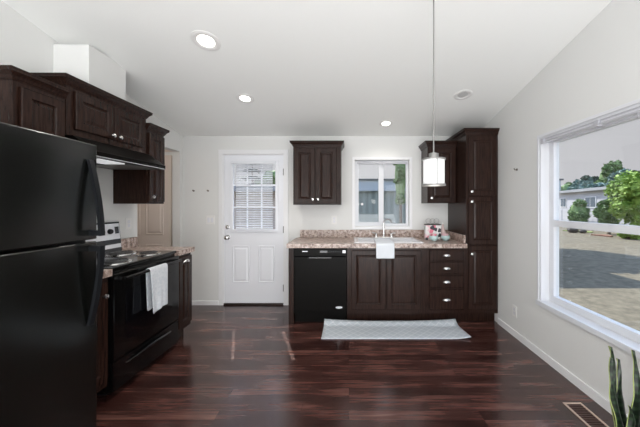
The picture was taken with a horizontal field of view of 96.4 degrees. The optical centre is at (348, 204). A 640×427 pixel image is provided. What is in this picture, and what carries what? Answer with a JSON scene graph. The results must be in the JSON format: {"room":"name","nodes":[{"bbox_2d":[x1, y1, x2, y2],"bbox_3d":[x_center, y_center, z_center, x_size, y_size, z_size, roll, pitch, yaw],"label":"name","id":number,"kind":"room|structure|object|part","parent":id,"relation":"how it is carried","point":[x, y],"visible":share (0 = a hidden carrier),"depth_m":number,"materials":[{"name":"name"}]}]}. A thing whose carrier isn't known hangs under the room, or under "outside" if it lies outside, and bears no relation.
{"room":"kitchen","nodes":[
{"label":"kitchen","id":0,"kind":"room"},
{"bbox_2d":[0,0,182,246],"bbox_3d":[-2.300,-0.172,0.003,0.100,3.049,7.706,0,0,0],"label":"wall","id":1,"kind":"structure","parent":0,"point":[24,46],"depth_m":2.62,"materials":[{"name":"white paint"}]},
{"bbox_2d":[0,65,70,136],"bbox_3d":[-2.063,-0.403,1.766,0.368,0.763,0.341,0,0,0],"label":"upper cabinet","id":2,"kind":"object","parent":1,"relation":"attached to","point":[28,100],"visible":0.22,"depth_m":1.71,"materials":[{"name":"brown wood"}]},
{"bbox_3d":[-2.069,-0.751,1.766,0.356,0.067,0.341,0,0,0],"label":"crown moulding","id":3,"kind":"part","parent":2,"relation":"part of","materials":[{"name":"brown wood"}]},
{"bbox_3d":[-1.919,-0.367,1.791,0.019,0.650,0.252,0,0,0],"label":"door","id":4,"kind":"part","parent":2,"relation":"part of","materials":[{"name":"brown wood"}]},
{"bbox_2d":[32,73,152,153],"bbox_3d":[-2.063,-0.683,2.326,0.368,0.403,0.846,0,0,0],"label":"upper cabinet","id":5,"kind":"object","parent":1,"relation":"attached to","point":[94,113],"visible":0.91,"depth_m":2.19,"materials":[{"name":"brown wood"}]},
{"bbox_3d":[-2.069,-0.851,2.326,0.356,0.067,0.846,0,0,0],"label":"crown moulding","id":6,"kind":"part","parent":5,"relation":"part of","materials":[{"name":"brown wood"}]},
{"bbox_3d":[-1.919,-0.664,2.159,0.019,0.265,0.323,0,0,0],"label":"door","id":7,"kind":"part","parent":5,"relation":"part of","materials":[{"name":"brown wood"}]},
{"bbox_3d":[-1.919,-0.664,2.497,0.019,0.265,0.334,0,0,0],"label":"door","id":8,"kind":"part","parent":5,"relation":"part of","materials":[{"name":"brown wood"}]},
{"bbox_2d":[65,135,164,169],"bbox_3d":[-1.992,-0.403,2.332,0.506,0.152,0.754,0,0,0],"label":"range hood","id":9,"kind":"object","parent":1,"relation":"attached to","point":[112,157],"visible":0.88,"depth_m":2.31,"materials":[{"name":"black metal"}]},
{"bbox_3d":[-1.744,-0.339,2.332,0.002,0.004,0.744,0,0,0],"label":"trim","id":10,"kind":"part","parent":9,"relation":"part of","materials":[{"name":"silver metal"}]},
{"bbox_2d":[121,237,137,249],"bbox_3d":[-2.238,0.387,2.869,0.020,0.104,0.273,0,0,0],"label":"backsplash","id":11,"kind":"structure","parent":1,"relation":"attached to","point":[126,243],"depth_m":2.89,"materials":[{"name":"stone"}]},
{"bbox_2d":[113,123,169,203],"bbox_3d":[-2.063,-0.398,2.862,0.368,0.773,0.294,0,0,0],"label":"upper cabinet","id":12,"kind":"object","parent":1,"relation":"attached to","point":[129,186],"visible":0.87,"depth_m":2.73,"materials":[{"name":"brown wood"}]},
{"bbox_3d":[-1.919,-0.363,2.846,0.019,0.663,0.222,0,0,0],"label":"door","id":13,"kind":"part","parent":12,"relation":"part of","materials":[{"name":"brown wood"}]},
{"bbox_3d":[-2.069,-0.751,2.862,0.356,0.067,0.294,0,0,0],"label":"crown moulding","id":14,"kind":"part","parent":12,"relation":"part of","materials":[{"name":"brown wood"}]},
{"bbox_2d":[137,149,171,246],"bbox_3d":[-2.760,0.288,3.830,0.900,2.130,0.044,0,0,0],"label":"door","id":15,"kind":"structure","parent":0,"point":[154,221],"depth_m":3.82,"materials":[{"name":"beige paint"}]},
{"bbox_2d":[231,161,275,228],"bbox_3d":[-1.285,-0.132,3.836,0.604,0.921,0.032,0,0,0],"label":"door blind","id":16,"kind":"object","parent":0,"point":[238,163],"visible":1,"depth_m":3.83,"materials":[{"name":"white plastic"}]},
{"bbox_3d":[-1.275,0.322,3.838,0.496,0.014,0.020,0,0,0],"label":"rail","id":17,"kind":"part","parent":16,"relation":"part of","materials":[{"name":"white plastic"}]},
{"bbox_2d":[2,0,611,135],"bbox_3d":[-0.797,-1.336,0.003,5.305,0.940,8.406,0,0,0],"label":"ceiling","id":18,"kind":"structure","parent":0,"point":[308,67],"depth_m":2.31,"materials":[{"name":"white paint"}]},
{"bbox_2d":[53,44,125,99],"bbox_3d":[-2.132,-1.060,2.350,0.305,0.326,0.360,0,0,0],"label":"box","id":19,"kind":"object","parent":18,"relation":"attached to","point":[84,62],"visible":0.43,"depth_m":2.18,"materials":[{"name":"white paint"}]},
{"bbox_2d":[190,30,220,50],"bbox_3d":[-1.098,-1.258,2.188,0.209,0.048,0.206,0,0,4],"label":"recessed light","id":20,"kind":"object","parent":18,"relation":"in","point":[205,40],"visible":1,"depth_m":2.18,"materials":[{"name":"white plastic"}]},
{"bbox_2d":[236,94,253,102],"bbox_3d":[-1.080,-1.106,2.964,0.180,0.042,0.177,0,0,4],"label":"recessed light","id":21,"kind":"object","parent":18,"relation":"in","point":[244,98],"visible":1,"depth_m":2.96,"materials":[{"name":"white plastic"}]},
{"bbox_2d":[379,120,392,126],"bbox_3d":[0.455,-1.001,3.505,0.170,0.040,0.167,0,0,4],"label":"recessed light","id":22,"kind":"object","parent":18,"relation":"in","point":[386,123],"visible":1,"depth_m":3.50,"materials":[{"name":"white plastic"}]},
{"bbox_2d":[422,0,445,186],"bbox_3d":[0.520,-0.736,1.750,0.142,1.238,0.144,0,0,0],"label":"pendant lamp","id":23,"kind":"object","parent":18,"relation":"hanging from","point":[433,165],"visible":1,"depth_m":1.70,"materials":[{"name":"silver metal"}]},
{"bbox_3d":[0.520,-0.821,1.750,0.008,1.008,0.008,0,0,0],"label":"rod","id":24,"kind":"part","parent":23,"relation":"part of","materials":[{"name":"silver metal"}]},
{"bbox_3d":[0.520,-0.202,1.750,0.132,0.146,0.132,0,0,0],"label":"lamp shade","id":25,"kind":"part","parent":23,"relation":"part of","materials":[{"name":"white glass"}]},
{"bbox_2d":[454,90,472,99],"bbox_3d":[1.160,-1.119,2.900,0.180,0.042,0.177,0,0,4],"label":"recessed light","id":26,"kind":"object","parent":18,"relation":"in","point":[463,94],"visible":1,"depth_m":2.89,"materials":[{"name":"white plastic"}]},
{"bbox_2d":[165,136,450,304],"bbox_3d":[-0.823,0.209,3.916,5.055,2.287,0.120,0,0,0],"label":"wall","id":27,"kind":"structure","parent":0,"point":[200,153],"depth_m":3.86,"materials":[{"name":"white paint"}]},
{"bbox_2d":[192,301,217,304],"bbox_3d":[-1.475,1.323,3.850,1.550,0.060,0.011,0,0,0],"label":"baseboard","id":28,"kind":"structure","parent":27,"relation":"attached to","point":[193,302],"depth_m":3.85,"materials":[{"name":"white wood"}]},
{"bbox_2d":[206,216,214,223],"bbox_3d":[-1.872,0.203,3.851,0.115,0.115,0.010,0,0,0],"label":"light switch","id":29,"kind":"object","parent":27,"relation":"attached to","point":[209,219],"visible":1,"depth_m":3.85,"materials":[{"name":"white plastic"}]},
{"bbox_2d":[218,150,287,304],"bbox_3d":[-1.290,0.303,3.885,0.940,2.100,0.172,0,0,0],"label":"door","id":30,"kind":"structure","parent":27,"relation":"in","point":[252,263],"depth_m":3.87,"materials":[{"name":"white"}]},
{"bbox_3d":[-1.285,-0.119,3.868,0.652,0.973,0.028,0,0,0],"label":"lite frame","id":31,"kind":"part","parent":30,"relation":"part of","materials":[{"name":"white plastic"}]},
{"bbox_2d":[290,141,343,204],"bbox_3d":[-0.398,-0.398,3.677,0.673,0.793,0.354,0,0,0],"label":"upper cabinet","id":32,"kind":"object","parent":27,"relation":"attached to","point":[317,165],"visible":1,"depth_m":3.53,"materials":[{"name":"brown wood"}]},
{"bbox_3d":[-0.550,-0.364,3.541,0.254,0.685,0.019,0,0,0],"label":"door","id":33,"kind":"part","parent":32,"relation":"part of","materials":[{"name":"brown wood"}]},
{"bbox_3d":[-0.398,-0.761,3.683,0.673,0.067,0.342,0,0,0],"label":"crown moulding","id":34,"kind":"part","parent":32,"relation":"part of","materials":[{"name":"brown wood"}]},
{"bbox_3d":[-0.283,-0.364,3.541,0.256,0.685,0.019,0,0,0],"label":"door","id":35,"kind":"part","parent":32,"relation":"part of","materials":[{"name":"brown wood"}]},
{"bbox_2d":[332,216,336,223],"bbox_3d":[-0.200,0.203,3.852,0.072,0.115,0.008,0,0,0],"label":"wall outlet","id":36,"kind":"object","parent":27,"relation":"attached to","point":[334,218],"visible":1,"depth_m":3.85,"materials":[{"name":"white plastic"}]},
{"bbox_2d":[300,230,447,237],"bbox_3d":[0.338,0.387,3.842,1.995,0.104,0.021,0,0,0],"label":"backsplash","id":37,"kind":"structure","parent":27,"relation":"attached to","point":[303,233],"depth_m":3.83,"materials":[{"name":"stone"}]},
{"bbox_2d":[352,157,411,228],"bbox_3d":[0.448,-0.161,3.899,0.811,0.974,0.114,0,0,0],"label":"window","id":38,"kind":"structure","parent":27,"relation":"in","point":[356,224],"depth_m":3.90,"materials":[{"name":"white plastic"}]},
{"bbox_3d":[0.269,-0.161,3.911,0.313,0.834,0.030,0,0,0],"label":"sliding sash","id":39,"kind":"part","parent":38,"relation":"part of","materials":[{"name":"white plastic"}]},
{"bbox_2d":[357,162,407,163],"bbox_3d":[0.453,-0.570,3.877,0.685,0.024,0.031,0,0,0],"label":"blind headrail","id":40,"kind":"object","parent":38,"relation":"attached to","point":[357,162],"visible":1,"depth_m":3.86,"materials":[{"name":"grey"}]},
{"bbox_2d":[418,141,456,202],"bbox_3d":[1.137,-0.408,3.677,0.395,0.773,0.354,0,0,0],"label":"upper cabinet","id":41,"kind":"object","parent":27,"relation":"attached to","point":[447,149],"visible":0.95,"depth_m":3.53,"materials":[{"name":"brown wood"}]},
{"bbox_3d":[1.137,-0.761,3.683,0.395,0.067,0.342,0,0,0],"label":"crown moulding","id":42,"kind":"part","parent":41,"relation":"part of","materials":[{"name":"brown wood"}]},
{"bbox_3d":[1.157,-0.373,3.541,0.333,0.668,0.019,0,0,0],"label":"door","id":43,"kind":"part","parent":41,"relation":"part of","materials":[{"name":"brown wood"}]},
{"bbox_2d":[97,305,613,426],"bbox_3d":[-0.797,1.393,0.003,5.305,0.080,7.946,0,0,0],"label":"floor","id":44,"kind":"structure","parent":0,"point":[233,365],"depth_m":2.19,"materials":[{"name":"brown wood"}]},
{"bbox_2d":[0,122,104,426],"bbox_3d":[-1.784,0.508,1.228,0.872,1.690,0.757,0,0,0],"label":"refrigerator","id":45,"kind":"object","parent":44,"relation":"on","point":[51,277],"visible":1,"depth_m":1.34,"materials":[{"name":"black metal"}]},
{"bbox_3d":[-1.442,0.748,1.228,0.067,1.090,0.757,0,0,0],"label":"door","id":46,"kind":"part","parent":45,"relation":"part of","materials":[{"name":"black metal"}]},
{"bbox_3d":[-1.442,-0.073,1.228,0.067,0.527,0.757,0,0,0],"label":"freezer door","id":47,"kind":"part","parent":45,"relation":"part of","materials":[{"name":"black metal"}]},
{"bbox_3d":[-1.382,0.438,1.556,0.068,0.430,0.040,0,0,0],"label":"handle","id":48,"kind":"part","parent":45,"relation":"part of","materials":[{"name":"black plastic"}]},
{"bbox_3d":[-1.382,-0.040,1.556,0.068,0.415,0.040,0,0,0],"label":"handle","id":49,"kind":"part","parent":45,"relation":"part of","materials":[{"name":"black plastic"}]},
{"bbox_2d":[97,277,108,392],"bbox_3d":[-1.925,0.921,1.790,0.641,0.863,0.330,0,0,0],"label":"base cabinet","id":50,"kind":"object","parent":44,"relation":"on","point":[102,310],"visible":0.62,"depth_m":1.89,"materials":[{"name":"brown wood"}]},
{"bbox_2d":[103,269,111,277],"bbox_3d":[-1.937,0.463,1.789,0.623,0.048,0.338,0,0,0],"label":"countertop","id":51,"kind":"structure","parent":50,"relation":"on","point":[107,272],"depth_m":1.92,"materials":[{"name":"stone"}]},
{"bbox_2d":[86,222,181,395],"bbox_3d":[-1.896,0.755,2.344,0.658,1.195,0.762,0,0,0],"label":"range","id":52,"kind":"object","parent":44,"relation":"on","point":[137,336],"visible":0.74,"depth_m":2.22,"materials":[{"name":"black metal"}]},
{"bbox_3d":[-2.174,0.381,2.348,0.006,0.035,0.739,0,0,0],"label":"vent trim","id":53,"kind":"part","parent":52,"relation":"part of","materials":[{"name":"silver metal"}]},
{"bbox_3d":[-1.780,0.421,2.158,0.179,0.009,0.189,0,0,0],"label":"coil burner","id":54,"kind":"part","parent":52,"relation":"part of","materials":[{"name":"grey metal"}]},
{"bbox_3d":[-2.030,0.421,2.538,0.179,0.009,0.189,0,0,0],"label":"coil burner","id":55,"kind":"part","parent":52,"relation":"part of","materials":[{"name":"grey metal"}]},
{"bbox_2d":[104,251,176,269],"bbox_3d":[-1.916,0.446,2.344,0.538,0.022,0.762,0,0,0],"label":"cooktop","id":56,"kind":"object","parent":52,"relation":"in","point":[114,260],"depth_m":2.38,"materials":[{"name":"metal"}]},
{"bbox_3d":[-1.647,1.196,2.344,0.035,0.203,0.754,0,0,0],"label":"drawer","id":57,"kind":"part","parent":52,"relation":"part of","materials":[{"name":"black metal"}]},
{"bbox_3d":[-1.645,0.781,2.344,0.039,0.600,0.754,0,0,0],"label":"oven door","id":58,"kind":"part","parent":52,"relation":"part of","materials":[{"name":"black ceramic"}]},
{"bbox_3d":[-1.779,0.421,2.532,0.138,0.009,0.129,0,0,-37],"label":"coil burner","id":59,"kind":"part","parent":52,"relation":"part of","materials":[{"name":"grey metal"}]},
{"bbox_3d":[-1.613,1.140,2.344,0.043,0.038,0.525,0,0,0],"label":"drawer handle","id":60,"kind":"part","parent":52,"relation":"part of","materials":[{"name":"black metal"}]},
{"bbox_3d":[-1.596,0.518,2.344,0.057,0.024,0.672,0,0,0],"label":"oven handle","id":61,"kind":"part","parent":52,"relation":"part of","materials":[{"name":"metal"}]},
{"bbox_2d":[146,263,167,313],"bbox_3d":[-1.570,0.680,2.348,0.060,0.364,0.214,0,0,0],"label":"hand towel","id":62,"kind":"object","parent":52,"relation":"hanging from","point":[157,278],"visible":0.98,"depth_m":2.31,"materials":[{"name":"white fabric"}]},
{"bbox_2d":[177,252,191,337],"bbox_3d":[-1.926,0.921,2.857,0.638,0.863,0.245,0,0,0],"label":"base cabinet","id":63,"kind":"object","parent":44,"relation":"on","point":[185,266],"visible":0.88,"depth_m":2.85,"materials":[{"name":"brown wood"}]},
{"bbox_2d":[121,237,194,255],"bbox_3d":[-1.937,0.411,2.869,0.623,0.152,0.273,0,0,0],"label":"countertop","id":64,"kind":"structure","parent":63,"relation":"on","point":[131,243],"depth_m":2.88,"materials":[{"name":"stone"}]},
{"bbox_2d":[289,248,294,322],"bbox_3d":[-0.661,0.921,3.555,0.058,0.863,0.595,0,0,0],"label":"end panel","id":65,"kind":"object","parent":44,"relation":"on","point":[291,250],"visible":0.33,"depth_m":3.26,"materials":[{"name":"brown wood"}]},
{"bbox_2d":[294,248,346,321],"bbox_3d":[-0.327,0.922,3.536,0.604,0.859,0.620,0,0,0],"label":"dishwasher","id":66,"kind":"object","parent":44,"relation":"on","point":[320,274],"visible":0.99,"depth_m":3.23,"materials":[{"name":"black metal"}]},
{"bbox_3d":[-0.329,0.598,3.231,0.260,0.020,0.010,0,0,0],"label":"door handle","id":67,"kind":"part","parent":66,"relation":"part of","materials":[{"name":"black plastic"}]},
{"bbox_3d":[-0.327,0.539,3.249,0.596,0.084,0.042,0,0,0],"label":"control panel","id":68,"kind":"part","parent":66,"relation":"part of","materials":[{"name":"black plastic"}]},
{"bbox_3d":[-0.327,1.296,3.306,0.596,0.113,0.020,0,0,0],"label":"kick panel","id":69,"kind":"part","parent":66,"relation":"part of","materials":[{"name":"black"}]},
{"bbox_2d":[347,248,425,320],"bbox_3d":[0.429,0.921,3.545,0.902,0.863,0.618,0,0,0],"label":"base cabinet","id":70,"kind":"object","parent":44,"relation":"on","point":[377,289],"visible":0.86,"depth_m":3.24,"materials":[{"name":"brown wood"}]},
{"bbox_3d":[0.223,0.853,3.245,0.390,0.670,0.019,0,0,0],"label":"door","id":71,"kind":"part","parent":70,"relation":"part of","materials":[{"name":"brown wood"}]},
{"bbox_2d":[287,230,466,247],"bbox_3d":[0.315,0.411,3.534,2.040,0.152,0.637,0,0,0],"label":"countertop","id":72,"kind":"structure","parent":70,"relation":"on","point":[308,238],"depth_m":3.52,"materials":[{"name":"stone"}]},
{"bbox_2d":[372,218,395,237],"bbox_3d":[0.455,0.300,3.688,0.313,0.255,0.147,0,0,0],"label":"faucet","id":73,"kind":"object","parent":72,"relation":"on","point":[391,234],"visible":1,"depth_m":3.72,"materials":[{"name":"silver metal"}]},
{"bbox_3d":[0.498,0.295,3.682,0.028,0.245,0.165,0,0,-39],"label":"spout","id":74,"kind":"part","parent":73,"relation":"part of","materials":[{"name":"silver metal"}]},
{"bbox_2d":[354,237,423,242],"bbox_3d":[0.460,0.519,3.530,0.794,0.182,0.504,0,0,0],"label":"sink","id":75,"kind":"object","parent":72,"relation":"in","point":[356,239],"visible":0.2,"depth_m":3.68,"materials":[{"name":"white ceramic"}]},
{"bbox_3d":[0.274,0.519,3.502,0.337,0.181,0.365,0,0,0],"label":"bowl","id":76,"kind":"part","parent":75,"relation":"part of","materials":[{"name":"white ceramic"}]},
{"bbox_2d":[373,238,394,258],"bbox_3d":[0.407,0.510,3.396,0.205,0.180,0.408,0,0,0],"label":"dish towel","id":77,"kind":"object","parent":75,"relation":"on","point":[384,246],"visible":1,"depth_m":3.20,"materials":[{"name":"white fabric"}]},
{"bbox_3d":[0.646,0.519,3.502,0.337,0.181,0.365,0,0,0],"label":"bowl","id":78,"kind":"part","parent":75,"relation":"part of","materials":[{"name":"white ceramic"}]},
{"bbox_2d":[424,224,440,239],"bbox_3d":[1.055,0.340,3.600,0.196,0.197,0.076,0,0,0],"label":"floral box","id":79,"kind":"object","parent":72,"relation":"on","point":[428,228],"visible":0.96,"depth_m":3.56,"materials":[{"name":"multicoloured"}]},
{"bbox_2d":[429,233,437,240],"bbox_3d":[1.035,0.393,3.475,0.104,0.091,0.104,0,0,0],"label":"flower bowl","id":80,"kind":"object","parent":72,"relation":"on","point":[433,237],"visible":0.99,"depth_m":3.44,"materials":[{"name":"teal ceramic"}]},
{"bbox_2d":[441,223,445,238],"bbox_3d":[1.205,0.333,3.660,0.080,0.212,0.080,0,0,0],"label":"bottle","id":81,"kind":"object","parent":72,"relation":"on","point":[442,228],"visible":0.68,"depth_m":3.64,"materials":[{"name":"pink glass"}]},
{"bbox_2d":[441,233,449,240],"bbox_3d":[1.185,0.393,3.500,0.104,0.091,0.104,0,0,0],"label":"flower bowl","id":82,"kind":"object","parent":72,"relation":"on","point":[445,237],"visible":1,"depth_m":3.47,"materials":[{"name":"teal ceramic"}]},
{"bbox_3d":[0.625,0.853,3.245,0.390,0.670,0.019,0,0,0],"label":"door","id":83,"kind":"part","parent":70,"relation":"part of","materials":[{"name":"brown wood"}]},
{"bbox_2d":[321,319,470,338],"bbox_3d":[0.475,1.322,3.058,1.511,0.056,0.380,0,0,0],"label":"kitchen mat","id":84,"kind":"object","parent":44,"relation":"on","point":[333,328],"visible":1,"depth_m":3.07,"materials":[{"name":"white fabric"}]},
{"bbox_2d":[424,248,465,320],"bbox_3d":[1.109,0.921,3.531,0.455,0.863,0.646,0,0,0],"label":"base cabinet","id":85,"kind":"object","parent":44,"relation":"on","point":[445,267],"visible":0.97,"depth_m":3.24,"materials":[{"name":"brown wood"}]},
{"bbox_3d":[1.111,1.073,3.245,0.390,0.230,0.019,0,0,0],"label":"drawer","id":86,"kind":"part","parent":85,"relation":"part of","materials":[{"name":"brown wood"}]},
{"bbox_3d":[1.111,0.871,3.245,0.390,0.140,0.019,0,0,0],"label":"drawer","id":87,"kind":"part","parent":85,"relation":"part of","materials":[{"name":"brown wood"}]},
{"bbox_3d":[1.111,0.717,3.245,0.390,0.132,0.019,0,0,0],"label":"drawer","id":88,"kind":"part","parent":85,"relation":"part of","materials":[{"name":"brown wood"}]},
{"bbox_3d":[1.111,0.570,3.245,0.390,0.123,0.019,0,0,0],"label":"drawer","id":89,"kind":"part","parent":85,"relation":"part of","materials":[{"name":"brown wood"}]},
{"bbox_2d":[445,128,499,320],"bbox_3d":[1.500,0.242,3.530,0.403,2.223,0.649,0,0,0],"label":"pantry cabinet","id":90,"kind":"object","parent":44,"relation":"on","point":[474,214],"visible":0.94,"depth_m":3.24,"materials":[{"name":"brown wood"}]},
{"bbox_3d":[1.500,-0.836,3.535,0.403,0.067,0.637,0,0,0],"label":"crown moulding","id":91,"kind":"part","parent":90,"relation":"part of","materials":[{"name":"brown wood"}]},
{"bbox_3d":[1.520,0.826,3.245,0.322,0.725,0.019,0,0,0],"label":"door","id":92,"kind":"part","parent":90,"relation":"part of","materials":[{"name":"brown wood"}]},
{"bbox_3d":[1.520,0.176,3.245,0.322,0.543,0.019,0,0,0],"label":"door","id":93,"kind":"part","parent":90,"relation":"part of","materials":[{"name":"brown wood"}]},
{"bbox_3d":[1.520,-0.448,3.245,0.322,0.678,0.019,0,0,0],"label":"door","id":94,"kind":"part","parent":90,"relation":"part of","materials":[{"name":"brown wood"}]},
{"bbox_2d":[563,402,608,426],"bbox_3d":[1.520,1.349,1.790,0.124,0.006,0.310,0,0,0],"label":"floor vent","id":95,"kind":"object","parent":44,"relation":"in","point":[575,407],"visible":1,"depth_m":1.84,"materials":[{"name":"beige metal"}]},
{"bbox_2d":[608,346,639,426],"bbox_3d":[1.323,1.006,1.300,0.276,0.694,0.260,0,0,0],"label":"snake plant","id":96,"kind":"object","parent":44,"relation":"on","point":[617,405],"visible":1,"depth_m":1.31,"materials":[{"name":"green plant"}]},
{"bbox_2d":[484,0,639,414],"bbox_3d":[1.770,-0.172,0.063,0.130,3.049,7.826,0,0,0],"label":"wall","id":97,"kind":"structure","parent":0,"point":[598,71],"depth_m":2.34,"materials":[{"name":"white paint"}]},
{"bbox_2d":[512,304,516,317],"bbox_3d":[1.701,1.091,2.930,0.008,0.115,0.072,0,0,0],"label":"wall outlet","id":98,"kind":"object","parent":97,"relation":"attached to","point":[514,308],"visible":1,"depth_m":2.92,"materials":[{"name":"white plastic"}]},
{"bbox_2d":[498,318,627,416],"bbox_3d":[1.699,1.319,-0.300,0.012,0.068,7.100,0,0,0],"label":"baseboard","id":99,"kind":"structure","parent":97,"relation":"attached to","point":[603,402],"depth_m":2.27,"materials":[{"name":"white wood"}]},
{"bbox_2d":[536,99,639,358],"bbox_3d":[1.759,0.130,1.631,0.152,1.524,1.883,0,0,0],"label":"window","id":100,"kind":"structure","parent":97,"relation":"in","point":[626,338],"depth_m":2.45,"materials":[{"name":"white plastic"}]},
{"bbox_3d":[1.759,0.871,1.639,0.152,0.042,1.868,0,0,0],"label":"sill","id":101,"kind":"part","parent":100,"relation":"part of","materials":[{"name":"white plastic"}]},
{"bbox_2d":[540,106,639,143],"bbox_3d":[1.729,-0.551,1.637,0.072,0.059,1.787,0,0,0],"label":"blind headrail","id":102,"kind":"object","parent":100,"relation":"attached to","point":[634,111],"visible":1,"depth_m":1.96,"materials":[{"name":"white"}]},
{"label":"outside","id":103,"kind":"structure","parent":0,"visible":0},
{"bbox_2d":[559,227,639,330],"bbox_3d":[30.000,2.003,65.000,180.000,0.100,190.000,0,0,0],"label":"ground","id":104,"kind":"structure","parent":103,"point":[598,274],"depth_m":8.12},
{"bbox_2d":[238,167,263,183],"bbox_3d":[-5.649,-0.409,16.281,3.050,4.782,3.010,0,0,0],"label":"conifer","id":105,"kind":"object","parent":104,"relation":"on","point":[252,167],"visible":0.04,"depth_m":16.39,"materials":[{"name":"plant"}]},
{"bbox_2d":[255,170,274,183],"bbox_3d":[-5.488,-0.331,20.565,2.901,4.580,2.722,0,0,0],"label":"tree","id":106,"kind":"object","parent":104,"relation":"on","point":[273,171],"visible":0.03,"depth_m":19.77,"materials":[{"name":"green plant"}]},
{"bbox_2d":[393,164,404,222],"bbox_3d":[1.300,0.222,7.353,0.415,3.463,0.478,0,0,0],"label":"tree","id":107,"kind":"object","parent":104,"relation":"on","point":[399,180],"visible":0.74,"depth_m":7.29,"materials":[{"name":"green plant"}]},
{"bbox_3d":[1.300,-0.747,7.353,0.415,1.525,0.478,0,0,0],"label":"crown","id":108,"kind":"part","parent":107,"relation":"part of","materials":[{"name":"green plant"}]},
{"bbox_2d":[359,179,563,222],"bbox_3d":[2.750,0.568,10.485,7.800,2.770,3.330,0,0,0],"label":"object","id":109,"kind":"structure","parent":104,"relation":"on","point":[368,188],"depth_m":9.00,"materials":[{"name":"metal"}]},
{"bbox_2d":[561,182,571,190],"bbox_3d":[39.654,-1.163,52.281,4.591,6.257,3.924,0,0,0],"label":"tree","id":110,"kind":"object","parent":104,"relation":"on","point":[566,185],"visible":0.14,"depth_m":51.51,"materials":[{"name":"green plant"}]},
{"bbox_2d":[567,228,578,232],"bbox_3d":[15.834,1.781,20.189,0.695,0.448,0.600,0,0,0],"label":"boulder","id":111,"kind":"object","parent":104,"relation":"on","point":[571,230],"visible":0.83,"depth_m":20.01,"materials":[{"name":"grey stone"}]},
{"bbox_2d":[567,199,590,221],"bbox_3d":[18.862,0.723,23.526,1.573,2.525,1.625,0,0,-24],"label":"bush","id":112,"kind":"object","parent":104,"relation":"on","point":[578,211],"visible":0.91,"depth_m":23.12,"materials":[{"name":"green plant"}]},
{"bbox_2d":[567,179,594,189],"bbox_3d":[37.504,-1.167,45.824,4.175,6.266,3.962,0,0,0],"label":"tree","id":113,"kind":"object","parent":104,"relation":"on","point":[577,184],"visible":0.2,"depth_m":45.86,"materials":[{"name":"green plant"}]},
{"bbox_2d":[580,175,598,181],"bbox_3d":[44.981,-1.846,52.984,3.520,7.614,3.579,0,0,-27],"label":"tree","id":114,"kind":"object","parent":104,"relation":"on","point":[585,177],"visible":0.12,"depth_m":52.62,"materials":[{"name":"green plant"}]},
{"bbox_2d":[559,186,630,224],"bbox_3d":[25.099,0.258,29.331,6.650,3.390,23.000,0,0,14],"label":"building","id":115,"kind":"structure","parent":104,"relation":"on","point":[595,195],"depth_m":25.48,"materials":[{"name":"grey"}]},
{"bbox_3d":[21.941,-0.247,29.202,0.009,0.820,1.100,0,0,14],"label":"pane","id":116,"kind":"part","parent":115,"relation":"part of","materials":[{"name":"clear glass"}]},
{"bbox_3d":[20.762,-0.247,24.549,0.009,0.820,1.500,0,0,14],"label":"pane","id":117,"kind":"part","parent":115,"relation":"part of","materials":[{"name":"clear glass"}]},
{"bbox_2d":[583,182,610,188],"bbox_3d":[35.584,-0.680,40.462,3.755,5.291,3.743,0,0,0],"label":"tree","id":118,"kind":"object","parent":104,"relation":"on","point":[598,184],"visible":0.12,"depth_m":40.07,"materials":[{"name":"green plant"}]},
{"bbox_2d":[591,234,612,236],"bbox_3d":[16.000,1.917,17.850,0.800,0.069,1.100,0,0,0],"label":"mulch bed","id":119,"kind":"object","parent":104,"relation":"on","point":[604,235],"visible":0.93,"depth_m":17.88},
{"bbox_2d":[592,198,619,233],"bbox_3d":[17.443,0.752,19.289,1.784,2.447,1.581,0,0,0],"label":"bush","id":120,"kind":"object","parent":104,"relation":"on","point":[600,212],"visible":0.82,"depth_m":18.93,"materials":[{"name":"green plant"}]},
{"bbox_2d":[593,160,622,183],"bbox_3d":[43.106,-2.718,46.859,4.381,9.362,4.451,0,0,-40],"label":"tree","id":121,"kind":"object","parent":104,"relation":"on","point":[607,169],"visible":0.36,"depth_m":46.14,"materials":[{"name":"green plant"}]},
{"bbox_2d":[606,168,629,182],"bbox_3d":[40.330,-1.788,41.909,3.689,7.501,3.626,0,0,0],"label":"tree","id":122,"kind":"object","parent":104,"relation":"on","point":[610,177],"visible":0.11,"depth_m":41.93,"materials":[{"name":"green plant"}]},
{"bbox_2d":[603,170,639,225],"bbox_3d":[17.352,-0.063,16.550,3.866,4.081,3.805,0,0,0],"label":"tree","id":123,"kind":"object","parent":104,"relation":"on","point":[624,192],"visible":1,"depth_m":16.47,"materials":[{"name":"green plant"}]},
{"bbox_2d":[617,233,639,239],"bbox_3d":[16.051,1.635,16.317,1.099,0.806,1.068,0,0,-35],"label":"bush","id":124,"kind":"object","parent":104,"relation":"on","point":[627,236],"visible":0.5,"depth_m":16.15,"materials":[{"name":"green plant"}]}
]}

